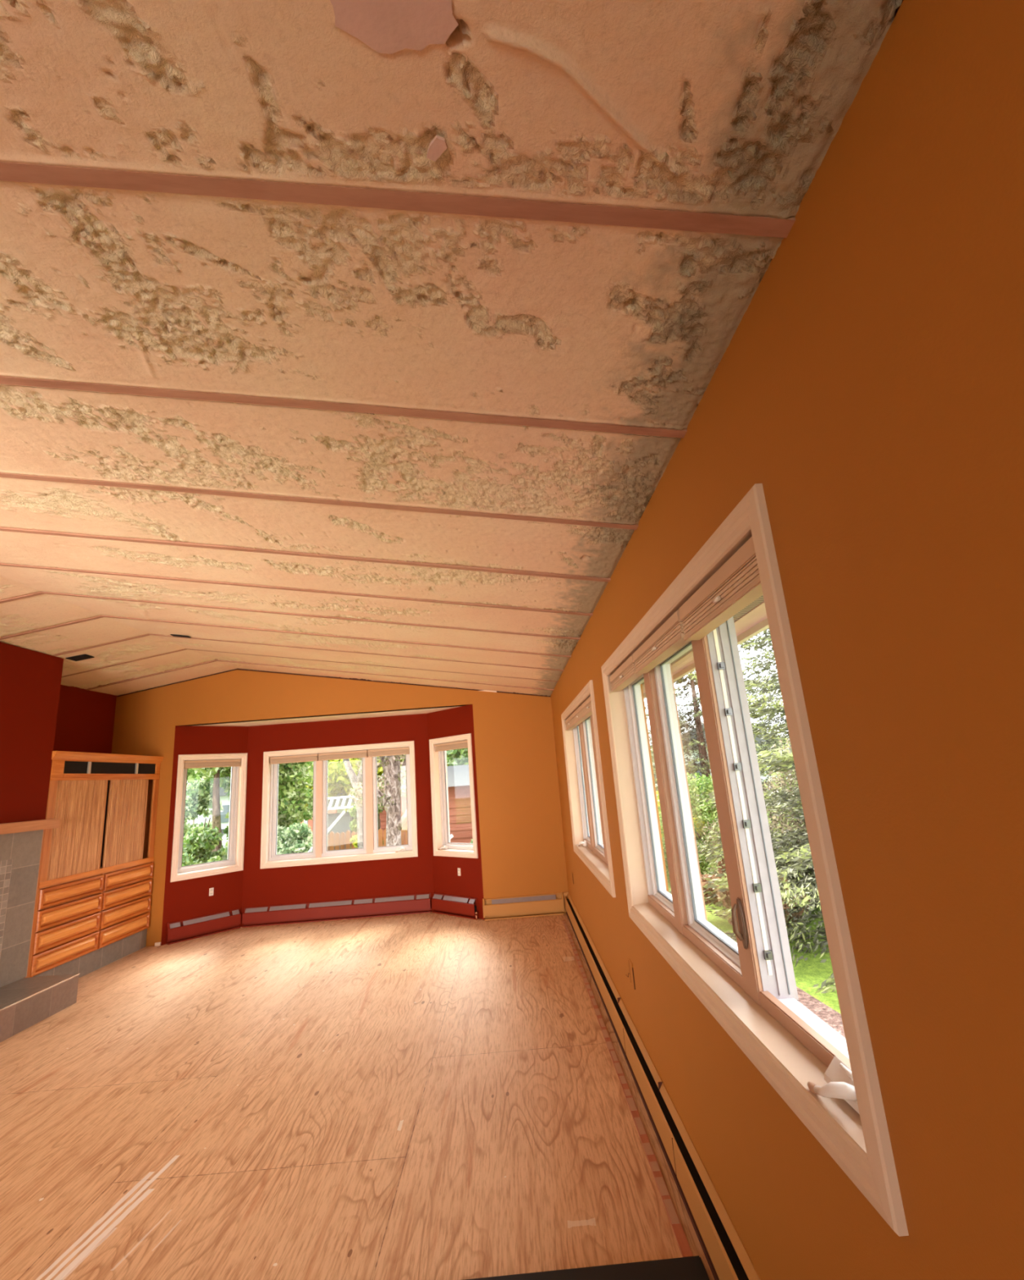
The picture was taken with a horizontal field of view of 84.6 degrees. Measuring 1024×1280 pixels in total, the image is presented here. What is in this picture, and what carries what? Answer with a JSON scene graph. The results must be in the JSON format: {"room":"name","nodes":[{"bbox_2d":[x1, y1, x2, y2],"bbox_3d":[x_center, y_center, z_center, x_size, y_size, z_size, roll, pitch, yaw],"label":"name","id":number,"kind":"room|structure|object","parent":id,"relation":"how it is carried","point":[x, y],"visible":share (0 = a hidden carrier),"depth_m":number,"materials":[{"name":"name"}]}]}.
{"room":"living room","nodes":[
{"label":"living room","id":0,"kind":"room"},
{"bbox_2d":[0,642,63,823],"bbox_3d":[-4.392,1.272,3.572,0.630,2.885,2.767,-4,-13,-1],"label":"wall","id":1,"kind":"structure","parent":0,"point":[30,681],"depth_m":4.79,"materials":[{"name":"red paint"}]},
{"bbox_2d":[53,684,117,753],"bbox_3d":[-4.724,0.747,1.306,0.150,2.895,10.718,-4,-13,-1],"label":"wall","id":2,"kind":"structure","parent":0,"point":[85,720],"depth_m":6.24,"materials":[{"name":"red paint"}]},
{"bbox_2d":[160,725,248,945],"bbox_3d":[-3.692,2.223,6.789,0.180,2.436,0.845,-17,-18,42],"label":"wall","id":3,"kind":"structure","parent":0,"point":[188,899],"depth_m":6.65,"materials":[{"name":"red paint"}]},
{"bbox_2d":[165,908,240,944],"bbox_3d":[-3.520,3.275,6.454,0.060,0.215,0.770,-17,-18,42],"label":"baseboard heater","id":4,"kind":"object","parent":3,"relation":"attached to","point":[182,929],"visible":1,"depth_m":6.42,"materials":[{"name":"red paint"}]},
{"bbox_2d":[169,753,247,882],"bbox_3d":[-3.669,2.103,6.820,0.181,1.408,0.789,-17,-18,42],"label":"window","id":5,"kind":"structure","parent":3,"relation":"in","point":[234,861],"depth_m":6.82,"materials":[{"name":"beige paint"}]},
{"bbox_2d":[183,759,240,768],"bbox_3d":[-3.691,1.525,6.937,0.055,0.090,0.649,-17,-18,42],"label":"window blind","id":6,"kind":"object","parent":5,"relation":"attached to","point":[224,762],"visible":0.88,"depth_m":6.91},
{"bbox_2d":[208,887,213,896],"bbox_3d":[-3.521,2.950,6.595,0.009,0.084,0.048,-17,-18,42],"label":"wall outlet","id":7,"kind":"object","parent":3,"relation":"attached to","point":[211,890],"visible":1,"depth_m":6.59,"materials":[{"name":"beige plastic"}]},
{"bbox_2d":[240,713,434,926],"bbox_3d":[-2.180,2.193,7.138,2.312,2.436,0.180,-4,-13,-1],"label":"wall","id":8,"kind":"structure","parent":0,"point":[408,875],"depth_m":6.96,"materials":[{"name":"red paint"}]},
{"bbox_2d":[241,893,431,927],"bbox_3d":[-2.099,3.244,6.762,2.242,0.211,0.057,-4,-13,-1],"label":"baseboard heater","id":9,"kind":"object","parent":8,"relation":"attached to","point":[413,902],"visible":1,"depth_m":6.75,"materials":[{"name":"red paint"}]},
{"bbox_2d":[259,741,417,868],"bbox_3d":[-2.170,2.070,7.151,1.926,1.408,0.191,-4,-13,-1],"label":"window","id":10,"kind":"structure","parent":8,"relation":"in","point":[370,851],"depth_m":7.11,"materials":[{"name":"beige paint"}]},
{"bbox_2d":[269,753,318,764],"bbox_3d":[-2.799,1.532,7.243,0.610,0.090,0.055,-4,-13,-1],"label":"window blind","id":11,"kind":"object","parent":10,"relation":"attached to","point":[305,757],"visible":1,"depth_m":7.22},
{"bbox_2d":[318,750,368,760],"bbox_3d":[-2.175,1.488,7.255,0.628,0.090,0.055,-4,-13,-1],"label":"window blind","id":12,"kind":"object","parent":10,"relation":"attached to","point":[360,753],"visible":1,"depth_m":7.23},
{"bbox_2d":[367,746,408,756],"bbox_3d":[-1.588,1.446,7.267,0.534,0.090,0.055,-4,-13,-1],"label":"window blind","id":13,"kind":"object","parent":10,"relation":"attached to","point":[404,750],"visible":0.97,"depth_m":7.25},
{"bbox_2d":[111,669,568,946],"bbox_3d":[-2.108,1.759,6.593,5.339,3.014,0.120,-4,-13,-1],"label":"wall","id":14,"kind":"structure","parent":0,"point":[522,853],"depth_m":6.68,"materials":[{"name":"orange paint"}]},
{"bbox_2d":[154,942,160,946],"bbox_3d":[-3.863,3.318,6.140,0.055,0.035,0.020,-4,-13,-1],"label":"baseboard","id":15,"kind":"structure","parent":14,"relation":"attached to","point":[157,944],"depth_m":6.13,"materials":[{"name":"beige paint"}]},
{"bbox_2d":[117,668,550,697],"bbox_3d":[-2.112,0.501,6.901,5.519,0.757,0.088,-4,-13,-1],"label":"trim","id":16,"kind":"structure","parent":14,"relation":"attached to","point":[235,668],"depth_m":6.86,"materials":[{"name":"paint"}]},
{"bbox_2d":[482,892,564,920],"bbox_3d":[0.127,2.945,6.221,0.892,0.215,0.060,-4,-13,-1],"label":"baseboard heater","id":17,"kind":"object","parent":14,"relation":"attached to","point":[553,902],"visible":1,"depth_m":6.20,"materials":[{"name":"beige paint"}]},
{"bbox_2d":[0,911,714,1279],"bbox_3d":[-1.928,2.085,1.277,5.439,0.120,11.469,-4,-13,-1],"label":"floor","id":18,"kind":"structure","parent":0,"point":[431,1095],"depth_m":2.69,"materials":[{"name":"brown wood"}]},
{"bbox_2d":[0,817,79,1042],"bbox_3d":[-3.793,1.931,3.417,0.466,1.446,2.832,-4,-13,-1],"label":"fireplace","id":19,"kind":"object","parent":18,"relation":"on","point":[24,1002],"visible":1,"depth_m":4.50,"materials":[{"name":"stone"}]},
{"bbox_2d":[0,817,59,834],"bbox_3d":[-4.023,1.282,3.573,0.105,0.080,2.832,-4,-13,-1],"label":"mantel shelf","id":20,"kind":"object","parent":19,"relation":"attached to","point":[32,826],"depth_m":4.66,"materials":[{"name":"brown wood"}]},
{"bbox_2d":[26,751,163,977],"bbox_3d":[-4.320,2.190,5.592,0.606,2.034,1.607,-4,-13,-1],"label":"tall cabinet","id":21,"kind":"object","parent":18,"relation":"on","point":[92,909],"visible":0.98,"depth_m":5.46,"materials":[{"name":"brown wood"}]},
{"bbox_2d":[464,1255,709,1279],"bbox_3d":[0.083,1.867,1.290,1.035,0.016,0.960,-4,-13,-2],"label":"floor mat","id":22,"kind":"object","parent":18,"relation":"on","point":[690,1268],"visible":1,"depth_m":1.74,"materials":[{"name":"black rubber"}]},
{"bbox_2d":[562,920,693,1257],"bbox_3d":[0.551,2.451,3.853,0.032,0.008,4.265,-4,-13,-1],"label":"strip","id":23,"kind":"object","parent":18,"relation":"on","point":[681,1238],"visible":1,"depth_m":2.41,"materials":[{"name":"brown wood"}]},
{"bbox_2d":[0,0,902,726],"bbox_3d":[-2.150,-0.589,2.022,5.241,0.671,11.569,-4,-13,-1],"label":"ceiling","id":24,"kind":"structure","parent":0,"point":[733,107],"depth_m":1.23,"materials":[{"name":"paint"}]},
{"bbox_2d":[65,653,93,661],"bbox_3d":[-4.091,0.168,5.336,0.170,0.034,0.140,-4,-13,-1],"label":"junction hole","id":25,"kind":"object","parent":24,"relation":"attached to","point":[81,657],"visible":1,"depth_m":5.33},
{"bbox_2d":[170,634,191,638],"bbox_3d":[-3.013,-0.035,5.126,0.160,0.032,0.060,-4,-13,-1],"label":"junction hole","id":26,"kind":"object","parent":24,"relation":"attached to","point":[174,635],"visible":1,"depth_m":5.11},
{"bbox_2d":[0,614,571,657],"bbox_3d":[-2.149,-0.044,4.577,5.229,0.756,0.033,-4,-13,-1],"label":"rafter","id":27,"kind":"object","parent":24,"relation":"attached to","point":[100,615],"visible":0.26,"depth_m":4.57,"materials":[{"name":"brown wood"}]},
{"bbox_2d":[0,591,581,639],"bbox_3d":[-2.147,-0.187,3.984,5.229,0.756,0.033,-4,-13,-1],"label":"rafter","id":28,"kind":"object","parent":24,"relation":"attached to","point":[40,593],"visible":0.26,"depth_m":3.98,"materials":[{"name":"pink wood"}]},
{"bbox_2d":[0,563,592,616],"bbox_3d":[-2.145,-0.329,3.390,5.229,0.756,0.033,-4,-13,-1],"label":"rafter","id":29,"kind":"object","parent":24,"relation":"attached to","point":[1,564],"visible":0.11,"depth_m":3.38,"materials":[{"name":"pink wood"}]},
{"bbox_2d":[0,526,610,582],"bbox_3d":[-2.143,-0.472,2.797,5.229,0.756,0.033,-4,-13,-1],"label":"rafter","id":30,"kind":"object","parent":24,"relation":"attached to","point":[3,529],"visible":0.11,"depth_m":2.78,"materials":[{"name":"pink wood"}]},
{"bbox_2d":[52,633,564,671],"bbox_3d":[-2.151,0.098,5.170,5.229,0.756,0.033,-4,-13,-1],"label":"rafter","id":31,"kind":"object","parent":24,"relation":"attached to","point":[147,634],"visible":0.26,"depth_m":5.16,"materials":[{"name":"brown wood"}]},
{"bbox_2d":[61,648,558,681],"bbox_3d":[-2.153,0.241,5.763,5.229,0.756,0.033,-4,-13,-1],"label":"rafter","id":32,"kind":"object","parent":24,"relation":"attached to","point":[182,649],"visible":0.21,"depth_m":5.76,"materials":[{"name":"brown wood"}]},
{"bbox_2d":[0,472,638,529],"bbox_3d":[-2.142,-0.614,2.204,5.229,0.756,0.033,-4,-13,-1],"label":"rafter","id":33,"kind":"object","parent":24,"relation":"attached to","point":[2,474],"visible":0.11,"depth_m":2.19,"materials":[{"name":"brown wood"}]},
{"bbox_2d":[85,658,553,690],"bbox_3d":[-2.155,0.384,6.356,5.229,0.756,0.033,-4,-13,-1],"label":"rafter","id":34,"kind":"object","parent":24,"relation":"attached to","point":[216,660],"visible":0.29,"depth_m":6.34,"materials":[{"name":"brown wood"}]},
{"bbox_2d":[0,376,686,438],"bbox_3d":[-2.140,-0.757,1.611,5.229,0.756,0.033,-4,-13,-1],"label":"rafter","id":35,"kind":"object","parent":24,"relation":"attached to","point":[661,432],"visible":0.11,"depth_m":1.59,"materials":[{"name":"brown wood"}]},
{"bbox_2d":[329,0,457,53],"bbox_3d":[-0.157,-0.839,0.746,0.168,0.039,0.096,-4,-13,-1],"label":"foam patch","id":36,"kind":"object","parent":24,"relation":"attached to","point":[385,26],"visible":1,"depth_m":0.76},
{"bbox_2d":[0,161,795,237],"bbox_3d":[-2.138,-0.899,1.018,5.229,0.756,0.033,-4,-13,-1],"label":"rafter","id":37,"kind":"object","parent":24,"relation":"attached to","point":[730,224],"visible":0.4,"depth_m":0.99,"materials":[{"name":"brown wood"}]},
{"bbox_2d":[426,134,447,161],"bbox_3d":[-0.122,-0.788,0.903,0.020,0.012,0.042,8,-18,-43],"label":"scrap","id":38,"kind":"object","parent":24,"relation":"attached to","point":[437,145],"visible":1,"depth_m":0.90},
{"bbox_2d":[426,704,484,919],"bbox_3d":[-0.647,2.009,6.852,0.877,2.436,0.180,-16,-18,41],"label":"wall","id":39,"kind":"structure","parent":0,"point":[457,721],"depth_m":6.73,"materials":[{"name":"red paint"}]},
{"bbox_2d":[428,733,477,858],"bbox_3d":[-0.672,1.889,6.867,0.776,1.408,0.181,-16,-18,41],"label":"window","id":40,"kind":"structure","parent":39,"relation":"in","point":[442,846],"depth_m":6.97,"materials":[{"name":"beige paint"}]},
{"bbox_2d":[434,740,467,751],"bbox_3d":[-0.735,1.314,6.983,0.636,0.090,0.055,-16,-18,41],"label":"window blind","id":41,"kind":"object","parent":40,"relation":"attached to","point":[463,744],"visible":0.76,"depth_m":6.96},
{"bbox_2d":[431,893,478,919],"bbox_3d":[-0.673,3.081,6.530,0.747,0.211,0.057,-16,-18,41],"label":"baseboard heater","id":42,"kind":"object","parent":39,"relation":"attached to","point":[465,905],"visible":0.99,"depth_m":6.49,"materials":[{"name":"red paint"}]},
{"bbox_2d":[457,867,460,875],"bbox_3d":[-0.618,2.709,6.575,0.048,0.084,0.009,-16,-18,41],"label":"wall outlet","id":43,"kind":"object","parent":39,"relation":"attached to","point":[458,868],"visible":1,"depth_m":6.57,"materials":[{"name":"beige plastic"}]},
{"bbox_2d":[550,0,1023,1279],"bbox_3d":[0.662,0.610,1.407,0.180,2.424,10.818,-4,-13,-1],"label":"wall","id":44,"kind":"structure","parent":0,"point":[870,380],"depth_m":0.79,"materials":[{"name":"orange paint"}]},
{"bbox_2d":[560,680,615,897],"bbox_3d":[0.621,1.096,4.366,0.191,1.265,2.028,-4,-13,-1],"label":"window","id":45,"kind":"structure","parent":44,"relation":"in","point":[587,802],"depth_m":4.67,"materials":[{"name":"beige paint"}]},
{"bbox_2d":[564,714,578,730],"bbox_3d":[0.536,0.746,5.089,0.065,0.094,0.642,-4,-13,-1],"label":"window blind","id":46,"kind":"object","parent":45,"relation":"attached to","point":[569,722],"visible":0.75,"depth_m":5.05,"materials":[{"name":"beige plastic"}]},
{"bbox_2d":[572,705,588,724],"bbox_3d":[0.538,0.597,4.466,0.065,0.094,0.620,-4,-13,-1],"label":"window blind","id":47,"kind":"object","parent":45,"relation":"attached to","point":[577,716],"visible":0.79,"depth_m":4.42,"materials":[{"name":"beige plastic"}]},
{"bbox_2d":[581,696,591,717],"bbox_3d":[0.540,0.451,3.861,0.065,0.094,0.604,-4,-13,-1],"label":"window blind","id":48,"kind":"object","parent":45,"relation":"attached to","point":[586,705],"visible":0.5,"depth_m":3.92,"materials":[{"name":"beige plastic"}]},
{"bbox_2d":[628,958,635,989],"bbox_3d":[0.618,1.719,2.902,0.005,0.120,0.088,-4,-13,-1],"label":"blank wall plate","id":49,"kind":"object","parent":44,"relation":"attached to","point":[630,964],"visible":1,"depth_m":2.89,"materials":[{"name":"beige paint"}]},
{"bbox_2d":[563,892,760,1279],"bbox_3d":[0.619,2.162,3.114,0.056,0.215,6.462,-4,-13,-1],"label":"baseboard heater","id":50,"kind":"object","parent":44,"relation":"attached to","point":[727,1258],"visible":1,"depth_m":2.11,"materials":[{"name":"beige paint"}]},
{"bbox_2d":[641,595,768,698],"bbox_3d":[0.897,-0.449,1.551,0.445,0.370,11.600,-4,-13,-1],"label":"eave","id":51,"kind":"object","parent":44,"relation":"attached to","point":[751,620],"depth_m":2.55},
{"bbox_2d":[573,0,902,648],"bbox_3d":[0.573,-0.620,1.677,0.155,0.120,10.768,-4,-13,-1],"label":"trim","id":52,"kind":"structure","parent":44,"relation":"on","point":[897,9],"depth_m":0.73,"materials":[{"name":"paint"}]},
{"bbox_2d":[600,483,908,1236],"bbox_3d":[0.893,0.501,1.974,0.721,1.264,1.983,-4,-13,-1],"label":"window","id":53,"kind":"structure","parent":44,"relation":"in","point":[828,1079],"depth_m":1.57,"materials":[{"name":"beige paint"}]},
{"bbox_2d":[608,654,643,692],"bbox_3d":[0.543,0.168,2.708,0.065,0.082,0.570,-4,-13,-1],"label":"window blind","id":54,"kind":"object","parent":53,"relation":"attached to","point":[625,674],"visible":0.78,"depth_m":2.66,"materials":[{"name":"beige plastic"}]},
{"bbox_2d":[632,609,689,674],"bbox_3d":[0.545,0.024,2.092,0.065,0.090,0.667,-4,-13,-1],"label":"window blind","id":55,"kind":"object","parent":53,"relation":"attached to","point":[668,638],"visible":0.79,"depth_m":2.01,"materials":[{"name":"beige plastic"}]},
{"bbox_2d":[678,536,762,640],"bbox_3d":[0.548,-0.116,1.472,0.065,0.108,0.575,-4,-13,-1],"label":"window blind","id":56,"kind":"object","parent":53,"relation":"attached to","point":[736,584],"visible":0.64,"depth_m":1.42,"materials":[{"name":"beige plastic"}]},
{"label":"outside","id":57,"kind":"structure","parent":0,"visible":0},
{"bbox_2d":[657,770,840,1013],"bbox_3d":[0.065,9.119,28.663,120.000,0.100,120.000,-4,-13,-1],"label":"lawn","id":58,"kind":"structure","parent":57,"point":[809,972],"depth_m":5.85,"materials":[{"name":"green plant"}]},
{"bbox_2d":[182,776,223,855],"bbox_3d":[-6.282,3.981,10.931,1.158,2.544,1.416,-4,-13,-1],"label":"leafy shrub","id":59,"kind":"object","parent":58,"relation":"on","point":[196,806],"visible":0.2,"depth_m":10.90,"materials":[{"name":"green plant"}]},
{"bbox_2d":[181,826,227,866],"bbox_3d":[-4.929,3.989,9.188,2.106,1.828,1.151,-9,-14,21],"label":"leafy shrub","id":60,"kind":"object","parent":58,"relation":"on","point":[201,841],"visible":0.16,"depth_m":9.43,"materials":[{"name":"green plant"}]},
{"bbox_2d":[186,768,224,787],"bbox_3d":[-14.782,4.750,25.714,11.130,9.177,6.008,-3,-14,-6],"label":"leafy tree","id":61,"kind":"object","parent":58,"relation":"on","point":[191,775],"visible":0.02,"depth_m":24.65,"materials":[{"name":"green plant"}]},
{"bbox_2d":[186,766,231,853],"bbox_3d":[-5.741,2.949,10.507,2.739,4.271,1.836,-4,-13,-1],"label":"leafy tree","id":62,"kind":"object","parent":58,"relation":"on","point":[215,774],"visible":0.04,"depth_m":10.54,"materials":[{"name":"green plant"}]},
{"bbox_2d":[219,761,313,839],"bbox_3d":[-4.956,3.150,11.319,2.300,4.148,2.229,7,-18,-40],"label":"leafy tree","id":63,"kind":"object","parent":58,"relation":"on","point":[292,797],"visible":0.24,"depth_m":10.93,"materials":[{"name":"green plant"}]},
{"bbox_2d":[183,783,350,848],"bbox_3d":[-10.190,6.425,19.709,9.000,2.450,2.900,-5,-13,3],"label":"trailer","id":64,"kind":"object","parent":58,"relation":"on","point":[224,800],"visible":0.04,"depth_m":18.62,"materials":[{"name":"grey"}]},
{"bbox_2d":[276,822,312,854],"bbox_3d":[-4.051,3.998,9.696,1.460,1.617,1.294,-4,-13,-1],"label":"leafy shrub","id":65,"kind":"object","parent":58,"relation":"on","point":[295,838],"visible":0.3,"depth_m":9.75,"materials":[{"name":"green plant"}]},
{"bbox_2d":[300,808,336,833],"bbox_3d":[-6.241,5.968,17.110,1.800,1.550,0.100,-4,-13,-1],"label":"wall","id":66,"kind":"structure","parent":58,"relation":"on","point":[309,821],"depth_m":17.17,"materials":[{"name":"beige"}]},
{"bbox_2d":[307,810,345,852],"bbox_3d":[-3.149,3.282,9.178,0.866,0.895,0.056,-4,-13,-1],"label":"leaning pole","id":67,"kind":"object","parent":58,"relation":"on","point":[340,816],"visible":0.35,"depth_m":9.23,"materials":[{"name":"white wood"}]},
{"bbox_2d":[303,795,356,850],"bbox_3d":[-4.777,5.297,15.502,1.550,1.890,1.150,-4,-13,-1],"label":"pergola","id":68,"kind":"object","parent":58,"relation":"on","point":[343,824],"visible":0.34,"depth_m":15.31,"materials":[{"name":"white wood"}]},
{"bbox_2d":[342,758,362,848],"bbox_3d":[-3.064,2.010,10.449,3.299,5.667,3.088,-4,-13,-1],"label":"birch tree","id":69,"kind":"object","parent":58,"relation":"on","point":[353,779],"visible":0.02,"depth_m":10.18,"materials":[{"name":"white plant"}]},
{"bbox_2d":[349,835,357,847],"bbox_3d":[-3.112,4.636,11.696,0.586,1.166,0.573,-16,-18,40],"label":"leafy shrub","id":70,"kind":"object","parent":58,"relation":"on","point":[354,841],"visible":0.06,"depth_m":11.72,"materials":[{"name":"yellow plant"}]},
{"bbox_2d":[311,825,407,850],"bbox_3d":[-3.296,4.750,12.249,2.750,1.220,0.060,-4,-13,-1],"label":"picket fence","id":71,"kind":"object","parent":58,"relation":"on","point":[331,841],"visible":0.16,"depth_m":12.31,"materials":[{"name":"brown wood"}]},
{"bbox_2d":[348,780,383,848],"bbox_3d":[-3.340,4.614,13.426,1.278,2.521,0.934,-4,-13,-1],"label":"leafy shrub","id":72,"kind":"object","parent":58,"relation":"on","point":[353,825],"visible":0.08,"depth_m":13.33,"materials":[{"name":"green plant"}]},
{"bbox_2d":[347,754,407,845],"bbox_3d":[-2.029,2.315,9.761,1.608,4.608,1.338,-12,-15,29],"label":"tree","id":73,"kind":"object","parent":58,"relation":"on","point":[388,793],"visible":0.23,"depth_m":9.46,"materials":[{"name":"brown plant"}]},
{"bbox_2d":[300,749,455,812],"bbox_3d":[-4.886,4.277,18.995,6.368,5.531,3.501,-5,-14,5],"label":"leafy tree","id":74,"kind":"object","parent":58,"relation":"on","point":[338,780],"visible":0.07,"depth_m":18.00,"materials":[{"name":"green plant"}]},
{"bbox_2d":[377,749,467,830],"bbox_3d":[-5.557,3.970,24.338,10.447,8.704,5.868,-5,-13,1],"label":"leafy tree","id":75,"kind":"object","parent":58,"relation":"on","point":[467,749],"visible":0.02,"depth_m":23.67,"materials":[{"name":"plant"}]},
{"bbox_2d":[377,764,472,846],"bbox_3d":[-1.084,4.711,15.526,4.800,2.500,3.800,-4,-13,-1],"label":"garage","id":76,"kind":"structure","parent":58,"relation":"on","point":[458,776],"depth_m":14.00,"materials":[{"name":"red wood"}]},
{"bbox_2d":[446,747,468,765],"bbox_3d":[-1.812,3.530,19.084,5.424,6.569,3.549,-4,-13,-1],"label":"leafy tree","id":77,"kind":"object","parent":58,"relation":"on","point":[459,757],"visible":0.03,"depth_m":18.14,"materials":[{"name":"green plant"}]},
{"bbox_2d":[644,704,688,811],"bbox_3d":[4.394,3.989,20.052,4.059,5.991,4.028,-5,-13,3],"label":"spruce tree","id":78,"kind":"object","parent":58,"relation":"on","point":[646,714],"visible":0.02,"depth_m":19.89,"materials":[{"name":"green plant"}]},
{"bbox_2d":[655,791,706,871],"bbox_3d":[3.174,4.019,11.509,1.474,1.903,1.912,-14,-16,34],"label":"round shrub","id":79,"kind":"object","parent":58,"relation":"on","point":[657,793],"visible":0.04,"depth_m":11.46,"materials":[{"name":"green plant"}]},
{"bbox_2d":[649,669,775,848],"bbox_3d":[4.829,2.787,14.267,4.336,5.618,4.377,-14,-17,35],"label":"spruce tree","id":80,"kind":"object","parent":58,"relation":"on","point":[702,758],"visible":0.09,"depth_m":14.29,"materials":[{"name":"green plant"}]},
{"bbox_2d":[657,772,780,882],"bbox_3d":[3.796,3.529,10.863,2.676,2.062,2.610,-9,-14,19],"label":"round shrub","id":81,"kind":"object","parent":58,"relation":"on","point":[708,814],"visible":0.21,"depth_m":10.75,"materials":[{"name":"green plant"}]},
{"bbox_2d":[649,720,789,800],"bbox_3d":[12.339,7.600,36.267,9.000,4.600,6.800,-4,-13,-1],"label":"house","id":82,"kind":"structure","parent":58,"relation":"on","point":[758,740],"depth_m":33.24,"materials":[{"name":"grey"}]},
{"bbox_2d":[699,628,791,841],"bbox_3d":[6.736,1.816,13.441,5.557,6.996,5.377,-4,-13,-1],"label":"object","id":83,"kind":"object","parent":58,"relation":"on","point":[773,741],"visible":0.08,"depth_m":13.39,"materials":[{"name":"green plant"}]},
{"bbox_2d":[668,627,835,993],"bbox_3d":[4.422,-0.961,7.210,5.859,10.175,5.855,-7,-14,13],"label":"spruce tree","id":84,"kind":"object","parent":58,"relation":"on","point":[785,762],"visible":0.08,"depth_m":6.72,"materials":[{"name":"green plant"}]},
{"bbox_2d":[700,849,809,927],"bbox_3d":[3.144,3.208,7.275,1.214,1.086,1.893,-2,-14,-8],"label":"ornamental grass","id":85,"kind":"object","parent":58,"relation":"on","point":[723,896],"depth_m":7.10,"materials":[{"name":"green plant"}]},
{"bbox_2d":[701,818,817,907],"bbox_3d":[4.087,3.340,8.309,2.600,1.357,1.946,-6,-14,8],"label":"round shrub","id":86,"kind":"object","parent":58,"relation":"on","point":[713,871],"visible":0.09,"depth_m":8.33,"materials":[{"name":"green plant"}]},
{"bbox_2d":[761,737,813,874],"bbox_3d":[5.078,2.658,9.098,2.717,2.618,2.513,-4,-13,-1],"label":"round shrub","id":87,"kind":"object","parent":58,"relation":"on","point":[791,781],"visible":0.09,"depth_m":8.90,"materials":[{"name":"green plant"}]},
{"bbox_2d":[795,986,844,1037],"bbox_3d":[1.880,2.624,2.461,1.920,0.030,12.000,-4,-13,-1],"label":"mulch bed","id":88,"kind":"object","parent":58,"relation":"on","point":[831,1017],"depth_m":4.69,"materials":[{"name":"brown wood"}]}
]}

